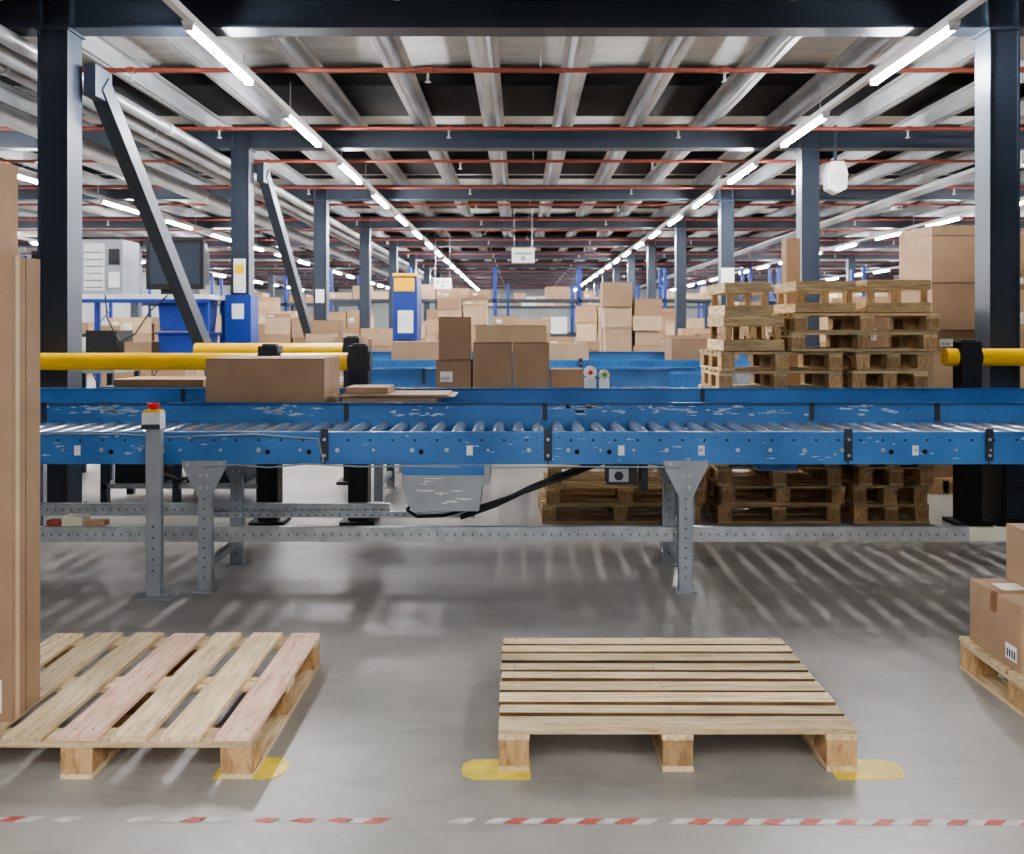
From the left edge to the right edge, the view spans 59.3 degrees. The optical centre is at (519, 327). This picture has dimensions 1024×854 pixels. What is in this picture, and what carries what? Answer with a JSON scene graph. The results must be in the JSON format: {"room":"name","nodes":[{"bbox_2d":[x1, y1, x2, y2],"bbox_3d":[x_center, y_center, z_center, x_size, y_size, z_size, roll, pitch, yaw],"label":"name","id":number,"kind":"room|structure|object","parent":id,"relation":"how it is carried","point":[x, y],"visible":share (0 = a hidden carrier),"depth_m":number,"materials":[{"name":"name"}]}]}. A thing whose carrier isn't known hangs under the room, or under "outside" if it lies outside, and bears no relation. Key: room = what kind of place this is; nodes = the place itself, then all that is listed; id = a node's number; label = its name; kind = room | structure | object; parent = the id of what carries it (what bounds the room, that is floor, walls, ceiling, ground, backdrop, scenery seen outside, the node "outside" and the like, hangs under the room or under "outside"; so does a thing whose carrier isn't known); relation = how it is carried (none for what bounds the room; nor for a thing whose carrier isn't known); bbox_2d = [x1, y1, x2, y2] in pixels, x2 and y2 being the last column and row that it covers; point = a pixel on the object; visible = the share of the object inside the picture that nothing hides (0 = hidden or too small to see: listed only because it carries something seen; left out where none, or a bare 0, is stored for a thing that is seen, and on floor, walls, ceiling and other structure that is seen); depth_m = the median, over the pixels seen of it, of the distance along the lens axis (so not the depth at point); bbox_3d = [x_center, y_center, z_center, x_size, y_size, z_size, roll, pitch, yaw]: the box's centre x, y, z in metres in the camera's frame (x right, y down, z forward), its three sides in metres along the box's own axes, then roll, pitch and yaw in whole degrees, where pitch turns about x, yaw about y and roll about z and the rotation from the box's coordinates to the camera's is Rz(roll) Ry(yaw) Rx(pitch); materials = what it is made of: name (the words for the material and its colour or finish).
{"room":"distribution center","nodes":[
{"label":"distribution center","id":0,"kind":"room"},
{"bbox_2d":[18,248,255,350],"bbox_3d":[-17.050,-0.895,26.000,0.100,4.750,64.000,0,0,0],"label":"wall","id":1,"kind":"structure","parent":0,"point":[119,309],"depth_m":38.30,"materials":[{"name":"paint"}]},
{"bbox_2d":[0,375,1023,853],"bbox_3d":[1.000,1.530,26.000,36.000,0.100,64.000,0,0,0],"label":"floor","id":2,"kind":"structure","parent":0,"point":[403,693],"depth_m":3.62,"materials":[{"name":"concrete"}]},
{"bbox_2d":[34,27,86,501],"bbox_3d":[-3.730,-0.459,7.300,0.340,3.878,0.340,0,0,0],"label":"steel column","id":3,"kind":"structure","parent":2,"relation":"on","point":[59,49],"depth_m":7.20,"materials":[{"name":"metal"}]},
{"bbox_2d":[82,303,112,375],"bbox_3d":[-14.550,-0.220,28.540,2.800,3.400,1.080,0,0,0],"label":"rack","id":4,"kind":"object","parent":2,"relation":"on","point":[85,325],"visible":0.04,"depth_m":28.08,"materials":[{"name":"metal"}]},
{"bbox_2d":[101,318,119,385],"bbox_3d":[-7.451,0.641,17.450,1.106,1.678,0.900,0,0,0],"label":"box","id":5,"kind":"object","parent":2,"relation":"on","point":[115,322],"visible":0.06,"depth_m":17.02,"materials":[{"name":"brown cardboard"}]},
{"bbox_2d":[82,370,139,479],"bbox_3d":[-4.500,0.750,8.925,1.300,1.460,0.750,0,0,0],"label":"trolley","id":6,"kind":"object","parent":2,"relation":"on","point":[110,373],"visible":0.16,"depth_m":8.61,"materials":[{"name":"metal"}]},
{"bbox_2d":[130,246,142,316],"bbox_3d":[-11.300,-0.459,26.500,0.340,3.878,0.340,0,0,0],"label":"steel column","id":7,"kind":"structure","parent":2,"relation":"on","point":[135,308],"depth_m":26.45,"materials":[{"name":"metal"}]},
{"bbox_2d":[84,64,211,374],"bbox_3d":[-3.520,-0.340,9.415,0.200,3.640,4.110,0,0,0],"label":"diagonal brace","id":8,"kind":"object","parent":2,"relation":"on","point":[98,87],"visible":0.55,"depth_m":8.33,"materials":[{"name":"metal"}]},
{"bbox_2d":[82,240,224,387],"bbox_3d":[-4.885,0.170,11.870,1.830,2.620,0.860,0,0,0],"label":"workstation","id":9,"kind":"object","parent":2,"relation":"on","point":[110,268],"visible":0.62,"depth_m":11.60,"materials":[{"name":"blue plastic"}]},
{"bbox_2d":[146,240,209,293],"bbox_3d":[-4.450,-0.785,11.797,0.740,0.710,0.405,0,0,0],"label":"monitor","id":10,"kind":"object","parent":9,"relation":"on","point":[194,257],"depth_m":11.60,"materials":[{"name":"black plastic"}]},
{"bbox_2d":[134,403,179,600],"bbox_3d":[-1.995,0.946,4.955,0.200,1.068,0.150,0,0,0],"label":"post","id":11,"kind":"object","parent":2,"relation":"on","point":[153,419],"visible":1,"depth_m":4.93,"materials":[{"name":"metal"}]},
{"bbox_2d":[0,632,320,778],"bbox_3d":[-1.455,1.406,3.449,1.160,0.147,1.006,0,0,0],"label":"wooden pallet","id":12,"kind":"object","parent":2,"relation":"on","point":[130,713],"visible":0.96,"depth_m":3.31,"materials":[{"name":"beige wood"}]},
{"bbox_2d":[0,256,39,721],"bbox_3d":[-1.971,0.544,3.139,0.501,1.580,0.182,0,0,0],"label":"carton","id":13,"kind":"object","parent":12,"relation":"on","point":[19,276],"visible":1,"depth_m":3.09,"materials":[{"name":"cardboard"}]},
{"bbox_2d":[0,161,17,255],"bbox_3d":[-1.990,-0.410,3.134,0.400,0.330,0.152,0,0,0],"label":"carton","id":14,"kind":"object","parent":13,"relation":"on","point":[8,172],"visible":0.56,"depth_m":3.15,"materials":[{"name":"cardboard"}]},
{"bbox_2d":[119,317,203,378],"bbox_3d":[-5.950,0.556,14.950,1.102,1.847,0.900,0,0,0],"label":"box","id":15,"kind":"object","parent":2,"relation":"on","point":[146,333],"visible":0.09,"depth_m":14.54,"materials":[{"name":"brown cardboard"}]},
{"bbox_2d":[97,376,257,501],"bbox_3d":[-2.820,0.955,7.755,1.400,1.050,0.650,0,0,0],"label":"work table","id":16,"kind":"object","parent":2,"relation":"on","point":[130,477],"visible":0.22,"depth_m":7.53,"materials":[{"name":"metal"}]},
{"bbox_2d":[0,816,390,823],"bbox_3d":[-1.365,1.479,2.709,1.960,0.001,0.047,0,0,0],"label":"tape","id":17,"kind":"object","parent":2,"relation":"on","point":[11,818],"visible":1,"depth_m":2.71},
{"bbox_2d":[40,344,378,525],"bbox_3d":[-3.445,0.800,6.850,4.710,1.360,0.260,0,0,0],"label":"barrier","id":18,"kind":"object","parent":2,"relation":"on","point":[358,359],"visible":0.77,"depth_m":6.79,"materials":[{"name":"yellow plastic"}]},
{"bbox_2d":[229,148,255,294],"bbox_3d":[-3.730,-0.459,12.100,0.340,3.878,0.340,0,0,0],"label":"steel column","id":19,"kind":"structure","parent":2,"relation":"on","point":[242,159],"depth_m":12.00,"materials":[{"name":"metal"}]},
{"bbox_2d":[225,295,258,342],"bbox_3d":[-3.730,0.520,12.077,0.340,1.920,0.366,0,0,0],"label":"guard","id":20,"kind":"object","parent":19,"relation":"attached to","point":[241,311],"visible":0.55,"depth_m":11.90,"materials":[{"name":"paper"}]},
{"bbox_2d":[142,276,358,342],"bbox_3d":[-9.937,-0.220,33.540,8.227,3.400,1.080,0,0,0],"label":"rack","id":21,"kind":"object","parent":2,"relation":"on","point":[309,300],"visible":0.1,"depth_m":33.08,"materials":[{"name":"metal"}]},
{"bbox_2d":[212,757,289,778],"bbox_3d":[-0.895,1.479,3.025,0.230,0.002,0.150,0,0,0],"label":"floor marking","id":22,"kind":"object","parent":2,"relation":"on","point":[271,767],"depth_m":3.01,"materials":[{"name":"paint"}]},
{"bbox_2d":[259,297,279,342],"bbox_3d":[-6.250,0.383,20.950,1.106,2.195,0.900,0,0,0],"label":"box","id":23,"kind":"object","parent":2,"relation":"on","point":[266,304],"visible":0.05,"depth_m":20.58,"materials":[{"name":"brown cardboard"}]},
{"bbox_2d":[193,336,361,484],"bbox_3d":[-2.285,0.777,8.600,1.630,1.405,0.260,0,0,0],"label":"barrier","id":24,"kind":"object","parent":2,"relation":"on","point":[348,340],"visible":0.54,"depth_m":8.54,"materials":[{"name":"yellow plastic"}]},
{"bbox_2d":[257,163,311,336],"bbox_3d":[-3.520,-0.380,14.455,0.200,3.720,4.530,0,0,0],"label":"diagonal brace","id":25,"kind":"object","parent":2,"relation":"on","point":[264,179],"visible":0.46,"depth_m":13.32,"materials":[{"name":"metal"}]},
{"bbox_2d":[265,311,313,342],"bbox_3d":[-4.851,0.557,19.450,1.105,1.846,0.900,0,0,0],"label":"box","id":26,"kind":"object","parent":2,"relation":"on","point":[280,326],"visible":0.14,"depth_m":19.02,"materials":[{"name":"brown cardboard"}]},
{"bbox_2d":[312,199,329,319],"bbox_3d":[-3.730,-0.459,16.900,0.340,3.878,0.340,0,0,0],"label":"steel column","id":27,"kind":"structure","parent":2,"relation":"on","point":[321,206],"depth_m":16.80,"materials":[{"name":"metal"}]},
{"bbox_2d":[305,320,371,387],"bbox_3d":[-2.750,0.680,13.600,0.902,1.600,0.800,0,0,0],"label":"box","id":28,"kind":"object","parent":2,"relation":"on","point":[323,331],"visible":0.08,"depth_m":13.64,"materials":[{"name":"brown cardboard"}]},
{"bbox_2d":[329,310,372,327],"bbox_3d":[-4.450,0.505,23.450,1.106,1.949,0.900,0,0,0],"label":"box","id":29,"kind":"object","parent":2,"relation":"on","point":[350,318],"visible":0.08,"depth_m":23.03,"materials":[{"name":"brown cardboard"}]},
{"bbox_2d":[358,228,371,327],"bbox_3d":[-3.730,-0.459,21.700,0.340,3.878,0.340,0,0,0],"label":"steel column","id":30,"kind":"structure","parent":2,"relation":"on","point":[364,233],"depth_m":21.60,"materials":[{"name":"metal"}]},
{"bbox_2d":[343,328,392,351],"bbox_3d":[-2.750,0.740,15.400,1.103,1.479,0.800,0,0,0],"label":"box","id":31,"kind":"object","parent":2,"relation":"on","point":[382,338],"visible":0.08,"depth_m":15.43,"materials":[{"name":"brown cardboard"}]},
{"bbox_2d":[388,246,398,327],"bbox_3d":[-3.730,-0.459,26.500,0.340,3.878,0.340,0,0,0],"label":"steel column","id":32,"kind":"structure","parent":2,"relation":"on","point":[393,250],"depth_m":26.40,"materials":[{"name":"metal"}]},
{"bbox_2d":[393,273,420,341],"bbox_3d":[-1.790,0.315,14.285,0.380,2.330,0.630,0,0,0],"label":"tall cabinet","id":33,"kind":"object","parent":2,"relation":"on","point":[406,286],"visible":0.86,"depth_m":14.00,"materials":[{"name":"blue plastic"}]},
{"bbox_2d":[421,310,437,340],"bbox_3d":[-2.050,0.539,19.900,1.104,1.881,0.800,0,0,0],"label":"box","id":34,"kind":"object","parent":2,"relation":"on","point":[429,328],"visible":0.03,"depth_m":19.52,"materials":[{"name":"brown cardboard"}]},
{"bbox_2d":[437,291,487,345],"bbox_3d":[-1.051,0.402,16.600,0.906,2.155,0.800,0,0,0],"label":"box","id":35,"kind":"object","parent":2,"relation":"on","point":[449,303],"visible":0.18,"depth_m":16.23,"materials":[{"name":"brown cardboard"}]},
{"bbox_2d":[462,759,530,779],"bbox_3d":[-0.080,1.479,3.015,0.230,0.002,0.140,0,0,0],"label":"floor marking","id":36,"kind":"object","parent":2,"relation":"on","point":[477,769],"depth_m":2.99,"materials":[{"name":"paint"}]},
{"bbox_2d":[371,369,669,501],"bbox_3d":[-0.050,0.929,7.996,2.900,1.102,0.812,0,0,0],"label":"conveyor","id":37,"kind":"object","parent":2,"relation":"on","point":[400,378],"visible":0.12,"depth_m":8.40,"materials":[{"name":"metal"}]},
{"bbox_2d":[436,359,472,387],"bbox_3d":[-0.570,0.399,7.884,0.303,0.250,0.332,0,0,0],"label":"cardboard box","id":38,"kind":"object","parent":37,"relation":"on","point":[449,373],"visible":0.99,"depth_m":7.72,"materials":[{"name":"cardboard"}]},
{"bbox_2d":[439,317,470,359],"bbox_3d":[-0.570,0.088,7.869,0.283,0.368,0.262,0,0,-5],"label":"cardboard box","id":39,"kind":"object","parent":38,"relation":"on","point":[454,332],"visible":1,"depth_m":7.74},
{"bbox_2d":[473,342,511,387],"bbox_3d":[-0.235,0.324,7.889,0.333,0.400,0.422,0,0,0],"label":"cardboard box","id":40,"kind":"object","parent":37,"relation":"on","point":[492,361],"visible":0.94,"depth_m":7.68,"materials":[{"name":"cardboard"}]},
{"bbox_2d":[476,325,546,341],"bbox_3d":[-0.075,0.048,7.899,0.613,0.148,0.402,0,0,0],"label":"cardboard box","id":41,"kind":"object","parent":40,"relation":"on","point":[484,333],"visible":1,"depth_m":7.70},
{"bbox_2d":[513,342,548,387],"bbox_3d":[0.095,0.324,7.899,0.313,0.400,0.442,0,0,0],"label":"cardboard box","id":42,"kind":"object","parent":37,"relation":"on","point":[530,359],"visible":0.91,"depth_m":7.68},
{"bbox_2d":[551,368,582,386],"bbox_3d":[0.420,0.444,8.074,0.283,0.160,0.252,0,0,0],"label":"cardboard box","id":43,"kind":"object","parent":37,"relation":"on","point":[560,377],"visible":1,"depth_m":7.95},
{"bbox_2d":[584,366,609,387],"bbox_3d":[0.655,0.424,7.697,0.219,0.197,0.085,0,0,0],"label":"button","id":44,"kind":"object","parent":37,"relation":"on","point":[590,372],"visible":0.82,"depth_m":7.66,"materials":[{"name":"plastic"}]},
{"bbox_2d":[40,402,1023,592],"bbox_3d":[0.250,0.973,5.352,8.304,1.014,0.718,0,0,0],"label":"conveyor","id":45,"kind":"object","parent":2,"relation":"on","point":[445,452],"visible":0.97,"depth_m":5.13,"materials":[{"name":"metal"}]},
{"bbox_2d":[47,514,108,525],"bbox_3d":[-2.545,1.107,5.190,0.330,0.054,0.100,0,0,0],"label":"blocks","id":46,"kind":"object","parent":45,"relation":"on","point":[70,519],"visible":1,"depth_m":5.15,"materials":[{"name":"beige paint"}]},
{"bbox_2d":[40,388,1023,559],"bbox_3d":[0.250,0.953,6.076,8.300,1.054,0.692,0,0,0],"label":"conveyor","id":47,"kind":"object","parent":2,"relation":"on","point":[46,394],"visible":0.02,"depth_m":6.42,"materials":[{"name":"metal"}]},
{"bbox_2d":[206,356,339,401],"bbox_3d":[-1.655,0.389,6.089,0.773,0.384,0.501,0,0,0],"label":"cardboard box","id":48,"kind":"object","parent":47,"relation":"on","point":[228,378],"visible":0.89,"depth_m":5.84,"materials":[{"name":"cardboard"}]},
{"bbox_2d":[338,385,457,401],"bbox_3d":[-0.810,0.486,6.070,0.760,0.190,0.400,0,0,0],"label":"cartons","id":49,"kind":"object","parent":47,"relation":"on","point":[353,393],"visible":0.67,"depth_m":5.92,"materials":[{"name":"cardboard"}]},
{"bbox_2d":[373,367,700,472],"bbox_3d":[0.150,0.954,9.486,3.500,1.052,0.632,0,0,0],"label":"conveyor","id":50,"kind":"object","parent":2,"relation":"on","point":[680,377],"visible":0.06,"depth_m":9.20,"materials":[{"name":"metal"}]},
{"bbox_2d":[329,267,751,336],"bbox_3d":[0.550,-0.220,29.040,13.600,3.400,1.080,0,0,0],"label":"rack","id":51,"kind":"object","parent":2,"relation":"on","point":[558,325],"visible":0.26,"depth_m":28.58,"materials":[{"name":"metal"}]},
{"bbox_2d":[371,352,750,383],"bbox_3d":[0.450,0.884,10.736,4.700,1.192,0.732,0,0,0],"label":"conveyor","id":52,"kind":"object","parent":2,"relation":"on","point":[379,359],"visible":0.25,"depth_m":10.40,"materials":[{"name":"metal"}]},
{"bbox_2d":[391,341,438,359],"bbox_3d":[-1.200,0.279,10.724,0.603,0.240,0.452,0,0,0],"label":"cardboard box","id":53,"kind":"object","parent":52,"relation":"on","point":[400,350],"visible":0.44,"depth_m":10.50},
{"bbox_2d":[549,343,588,359],"bbox_3d":[0.550,0.289,10.724,0.503,0.220,0.452,0,0,0],"label":"cardboard box","id":54,"kind":"object","parent":52,"relation":"on","point":[557,351],"visible":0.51,"depth_m":10.50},
{"bbox_2d":[665,338,738,359],"bbox_3d":[2.150,0.259,10.699,0.783,0.280,0.501,0,0,0],"label":"cardboard box","id":55,"kind":"object","parent":52,"relation":"on","point":[675,348],"visible":0.49,"depth_m":10.45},
{"bbox_2d":[547,337,599,351],"bbox_3d":[0.950,0.817,15.600,1.005,1.326,0.800,0,0,0],"label":"box","id":56,"kind":"object","parent":2,"relation":"on","point":[594,346],"visible":0.04,"depth_m":15.62,"materials":[{"name":"brown cardboard"}]},
{"bbox_2d":[463,284,704,332],"bbox_3d":[2.200,-0.170,37.740,10.900,3.300,1.080,0,0,0],"label":"rack","id":57,"kind":"object","parent":2,"relation":"on","point":[572,307],"visible":0.14,"depth_m":37.28,"materials":[{"name":"metal"}]},
{"bbox_2d":[575,306,599,342],"bbox_3d":[2.050,0.447,24.400,1.106,2.066,0.800,0,0,0],"label":"box","id":58,"kind":"object","parent":2,"relation":"on","point":[587,318],"visible":0.17,"depth_m":24.04,"materials":[{"name":"brown cardboard"}]},
{"bbox_2d":[538,464,706,523],"bbox_3d":[0.788,1.262,7.166,1.274,0.436,0.758,0,0,0],"label":"pallet stack","id":59,"kind":"object","parent":2,"relation":"on","point":[588,489],"visible":0.4,"depth_m":6.84,"materials":[{"name":"brown wood"}]},
{"bbox_2d":[600,282,661,351],"bbox_3d":[1.499,0.433,12.400,0.806,2.095,0.800,0,0,0],"label":"box","id":60,"kind":"object","parent":2,"relation":"on","point":[627,324],"visible":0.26,"depth_m":12.03,"materials":[{"name":"brown cardboard"}]},
{"bbox_2d":[646,246,656,298],"bbox_3d":[3.870,-0.459,26.500,0.340,3.878,0.340,0,0,0],"label":"steel column","id":61,"kind":"structure","parent":2,"relation":"on","point":[651,250],"depth_m":26.40,"materials":[{"name":"metal"}]},
{"bbox_2d":[662,309,674,334],"bbox_3d":[3.650,0.404,24.400,1.101,2.152,0.800,0,0,0],"label":"box","id":62,"kind":"object","parent":2,"relation":"on","point":[668,314],"visible":0.03,"depth_m":24.04,"materials":[{"name":"brown cardboard"}]},
{"bbox_2d":[498,638,857,771],"bbox_3d":[0.526,1.406,3.445,1.206,0.147,0.890,0,0,0],"label":"wooden pallet","id":63,"kind":"object","parent":2,"relation":"on","point":[670,690],"visible":1,"depth_m":3.27,"materials":[{"name":"brown wood"}]},
{"bbox_2d":[674,228,686,334],"bbox_3d":[3.870,-0.459,21.700,0.340,3.878,0.340,0,0,0],"label":"steel column","id":64,"kind":"structure","parent":2,"relation":"on","point":[680,233],"depth_m":21.60,"materials":[{"name":"metal"}]},
{"bbox_2d":[661,333,724,351],"bbox_3d":[2.450,0.777,12.800,0.900,1.406,0.800,0,0,0],"label":"box","id":65,"kind":"object","parent":2,"relation":"on","point":[697,335],"visible":0.03,"depth_m":12.45,"materials":[{"name":"brown cardboard"}]},
{"bbox_2d":[717,199,734,305],"bbox_3d":[3.870,-0.459,16.900,0.340,3.878,0.340,0,0,0],"label":"steel column","id":66,"kind":"structure","parent":2,"relation":"on","point":[725,206],"depth_m":16.80,"materials":[{"name":"metal"}]},
{"bbox_2d":[447,818,1023,825],"bbox_3d":[1.200,1.479,2.692,2.840,0.001,0.053,0,0,0],"label":"tape","id":67,"kind":"object","parent":2,"relation":"on","point":[458,820],"visible":1,"depth_m":2.70,"materials":[{"name":"plastic"}]},
{"bbox_2d":[699,349,844,523],"bbox_3d":[1.960,0.828,7.171,1.017,1.303,0.782,0,0,0],"label":"pallet stack","id":68,"kind":"object","parent":2,"relation":"on","point":[818,488],"visible":0.44,"depth_m":6.86,"materials":[{"name":"brown wood"}]},
{"bbox_2d":[707,315,783,350],"bbox_3d":[1.780,0.039,7.150,0.460,0.270,0.600,0,0,0],"label":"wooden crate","id":69,"kind":"object","parent":68,"relation":"on","point":[755,323],"visible":1,"depth_m":6.85,"materials":[{"name":"brown wood"}]},
{"bbox_2d":[708,282,771,315],"bbox_3d":[1.740,-0.223,7.150,0.360,0.250,0.600,0,0,0],"label":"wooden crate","id":70,"kind":"object","parent":69,"relation":"on","point":[730,289],"visible":0.91,"depth_m":6.85,"materials":[{"name":"brown wood"}]},
{"bbox_2d":[782,238,799,470],"bbox_3d":[2.340,0.355,7.775,0.120,2.250,0.150,0,0,0],"label":"carton","id":71,"kind":"object","parent":2,"relation":"on","point":[790,247],"visible":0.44,"depth_m":7.70,"materials":[{"name":"cardboard"}]},
{"bbox_2d":[794,148,821,381],"bbox_3d":[3.870,-0.459,12.100,0.340,3.878,0.340,0,0,0],"label":"steel column","id":72,"kind":"structure","parent":2,"relation":"on","point":[807,159],"depth_m":12.00,"materials":[{"name":"metal"}]},
{"bbox_2d":[768,267,877,304],"bbox_3d":[12.250,-0.220,29.040,8.200,3.400,1.080,0,0,0],"label":"rack","id":73,"kind":"object","parent":2,"relation":"on","point":[832,295],"visible":0.02,"depth_m":28.84,"materials":[{"name":"metal"}]},
{"bbox_2d":[820,298,841,346],"bbox_3d":[5.350,0.478,15.450,1.104,2.003,0.900,0,0,0],"label":"box","id":74,"kind":"object","parent":2,"relation":"on","point":[823,320],"visible":0.02,"depth_m":15.02,"materials":[{"name":"brown cardboard"}]},
{"bbox_2d":[832,759,904,779],"bbox_3d":[1.160,1.479,3.015,0.240,0.002,0.140,0,0,0],"label":"floor marking","id":75,"kind":"object","parent":2,"relation":"on","point":[868,769],"depth_m":2.99,"materials":[{"name":"paint"}]},
{"bbox_2d":[871,317,887,346],"bbox_3d":[3.270,0.637,8.350,0.604,1.686,0.700,0,0,0],"label":"box","id":76,"kind":"object","parent":2,"relation":"on","point":[880,323],"visible":0.02,"depth_m":8.02,"materials":[{"name":"brown cardboard"}]},
{"bbox_2d":[835,351,933,523],"bbox_3d":[2.817,0.828,7.155,0.625,1.303,0.769,0,0,0],"label":"pallet stack","id":77,"kind":"object","parent":2,"relation":"on","point":[888,491],"visible":0.35,"depth_m":6.82,"materials":[{"name":"brown wood"}]},
{"bbox_2d":[766,313,939,350],"bbox_3d":[2.610,0.030,7.150,1.125,0.292,0.720,0,0,0],"label":"pile","id":78,"kind":"object","parent":77,"relation":"on","point":[846,331],"visible":0.97,"depth_m":6.79,"materials":[{"name":"brown wood"}]},
{"bbox_2d":[774,281,855,313],"bbox_3d":[2.330,-0.238,7.150,0.460,0.240,0.600,0,0,0],"label":"wooden pallet","id":79,"kind":"object","parent":78,"relation":"on","point":[801,288],"visible":0.94,"depth_m":6.85,"materials":[{"name":"brown wood"}]},
{"bbox_2d":[840,280,930,312],"bbox_3d":[2.885,-0.243,7.150,0.490,0.250,0.600,0,0,0],"label":"wooden pallet","id":80,"kind":"object","parent":78,"relation":"on","point":[895,287],"visible":0.69,"depth_m":6.85,"materials":[{"name":"brown wood"}]},
{"bbox_2d":[899,225,974,494],"bbox_3d":[3.869,0.281,8.350,0.426,2.398,0.700,0,0,0],"label":"box","id":81,"kind":"object","parent":2,"relation":"on","point":[944,255],"visible":0.34,"depth_m":8.01,"materials":[{"name":"brown cardboard"}]},
{"bbox_2d":[941,339,1023,526],"bbox_3d":[4.855,0.782,6.800,3.290,1.395,0.260,0,0,0],"label":"barrier","id":82,"kind":"object","parent":2,"relation":"on","point":[967,357],"visible":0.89,"depth_m":6.72,"materials":[{"name":"yellow plastic"}]},
{"bbox_2d":[959,636,1023,717],"bbox_3d":[2.409,1.406,3.470,1.006,0.147,0.880,0,0,0],"label":"wooden pallet","id":83,"kind":"object","parent":2,"relation":"on","point":[978,663],"visible":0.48,"depth_m":3.69,"materials":[{"name":"brown wood"}]},
{"bbox_2d":[970,579,1023,673],"bbox_3d":[2.129,1.204,3.664,0.404,0.262,0.392,0,0,0],"label":"cardboard box","id":84,"kind":"object","parent":83,"relation":"on","point":[996,605],"visible":0.99,"depth_m":3.66,"materials":[{"name":"cardboard"}]},
{"bbox_2d":[1006,523,1023,586],"bbox_3d":[2.290,0.952,3.674,0.423,0.238,0.352,0,0,0],"label":"cardboard box","id":85,"kind":"object","parent":84,"relation":"on","point":[1014,532],"visible":1,"depth_m":3.79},
{"bbox_2d":[971,27,1023,387],"bbox_3d":[3.870,-0.459,7.300,0.340,3.878,0.340,0,0,0],"label":"steel column","id":86,"kind":"structure","parent":2,"relation":"on","point":[997,49],"depth_m":7.20,"materials":[{"name":"metal"}]},
{"bbox_2d":[982,464,1023,526],"bbox_3d":[3.770,1.170,6.830,0.420,0.620,0.440,0,0,0],"label":"base cabinet","id":87,"kind":"object","parent":2,"relation":"on","point":[1002,484],"visible":0.53,"depth_m":6.64,"materials":[{"name":"black metal"}]},
{"bbox_2d":[1020,233,1023,387],"bbox_3d":[4.750,0.288,8.500,0.906,2.384,0.800,0,0,0],"label":"box","id":88,"kind":"object","parent":2,"relation":"on","point":[1021,234],"visible":0.04,"depth_m":8.14,"materials":[{"name":"brown cardboard"}]},
{"bbox_2d":[0,0,1023,288],"bbox_3d":[1.000,-2.535,26.500,35.960,0.270,57.820,0,0,0],"label":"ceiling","id":89,"kind":"structure","parent":0,"point":[89,18],"depth_m":12.09,"materials":[{"name":"metal"}]},
{"bbox_2d":[82,189,138,213],"bbox_3d":[-7.500,-2.293,16.451,0.100,0.140,2.250,0,0,0],"label":"lights","id":90,"kind":"object","parent":89,"relation":"hanging from","point":[102,199],"depth_m":16.52,"materials":[{"name":"white plastic"}]},
{"bbox_2d":[163,212,230,241],"bbox_3d":[-7.500,-2.436,20.984,0.100,0.432,4.353,0,0,0],"label":"lights","id":91,"kind":"object","parent":89,"relation":"hanging from","point":[167,219],"depth_m":20.59,"materials":[{"name":"white plastic"}]},
{"bbox_2d":[0,24,433,283],"bbox_3d":[-4.762,-2.253,25.950,1.510,0.260,63.700,0,0,0],"label":"pipes","id":92,"kind":"object","parent":89,"relation":"attached to","point":[18,55],"visible":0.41,"depth_m":11.46,"materials":[{"name":"metal"}]},
{"bbox_2d":[162,0,479,289],"bbox_3d":[-2.500,-2.458,25.250,0.100,0.433,61.500,0,0,0],"label":"lights","id":93,"kind":"object","parent":89,"relation":"hanging from","point":[191,24],"visible":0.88,"depth_m":9.04,"materials":[{"name":"white plastic"}]},
{"bbox_2d":[0,0,1023,287],"bbox_3d":[1.000,-2.538,29.285,35.900,0.275,50.640,0,0,0],"label":"sprinkler pipework","id":94,"kind":"object","parent":89,"relation":"attached to","point":[131,70],"visible":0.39,"depth_m":13.59,"materials":[{"name":"metal"}]},
{"bbox_2d":[512,248,533,262],"bbox_3d":[0.070,-2.060,20.009,0.500,1.220,0.023,0,0,0],"label":"hanging sign","id":95,"kind":"object","parent":89,"relation":"hanging from","point":[519,255],"visible":1,"depth_m":20.00,"materials":[{"name":"white plastic"}]},
{"bbox_2d":[574,0,986,290],"bbox_3d":[3.270,-2.458,25.250,0.100,0.433,61.500,0,0,0],"label":"lights","id":96,"kind":"object","parent":89,"relation":"hanging from","point":[951,22],"visible":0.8,"depth_m":9.00,"materials":[{"name":"white plastic"}]},
{"bbox_2d":[640,150,1023,287],"bbox_3d":[6.900,-2.360,25.950,0.286,0.060,63.700,0,0,0],"label":"pipe","id":97,"kind":"object","parent":89,"relation":"attached to","point":[968,174],"visible":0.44,"depth_m":17.26,"materials":[{"name":"metal"}]},
{"bbox_2d":[822,125,847,194],"bbox_3d":[4.150,-2.216,11.840,0.280,0.908,0.220,0,0,0],"label":"loudspeaker","id":98,"kind":"object","parent":89,"relation":"hanging from","point":[835,174],"visible":1,"depth_m":11.75,"materials":[{"name":"white plastic"}]},
{"bbox_2d":[820,209,974,253],"bbox_3d":[9.100,-2.294,22.513,0.100,0.141,9.184,0,0,0],"label":"lights","id":99,"kind":"object","parent":89,"relation":"hanging from","point":[951,218],"depth_m":21.42,"materials":[{"name":"white plastic"}]},
{"bbox_2d":[0,73,1023,268],"bbox_3d":[1.000,-3.130,27.215,35.960,0.280,61.030,0,0,0],"label":"ceiling","id":100,"kind":"structure","parent":0,"point":[371,94],"depth_m":12.32,"materials":[{"name":"metal"}]},
{"bbox_2d":[0,37,1023,268],"bbox_3d":[1.085,-2.779,26.000,34.250,0.202,63.960,0,0,0],"label":"ceiling joists","id":101,"kind":"object","parent":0,"point":[484,51],"depth_m":11.57,"materials":[{"name":"metal"}]},
{"bbox_2d":[256,289,776,337],"bbox_3d":[1.000,-0.895,58.050,36.000,4.750,0.100,0,0,0],"label":"wall","id":102,"kind":"structure","parent":0,"point":[380,310],"depth_m":58.00,"materials":[{"name":"paint"}]},
{"bbox_2d":[18,37,1023,234],"bbox_3d":[1.000,-3.320,26.000,36.000,0.100,64.000,0,0,0],"label":"ceiling","id":103,"kind":"structure","parent":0,"point":[333,52],"depth_m":11.04,"materials":[{"name":"metal"}]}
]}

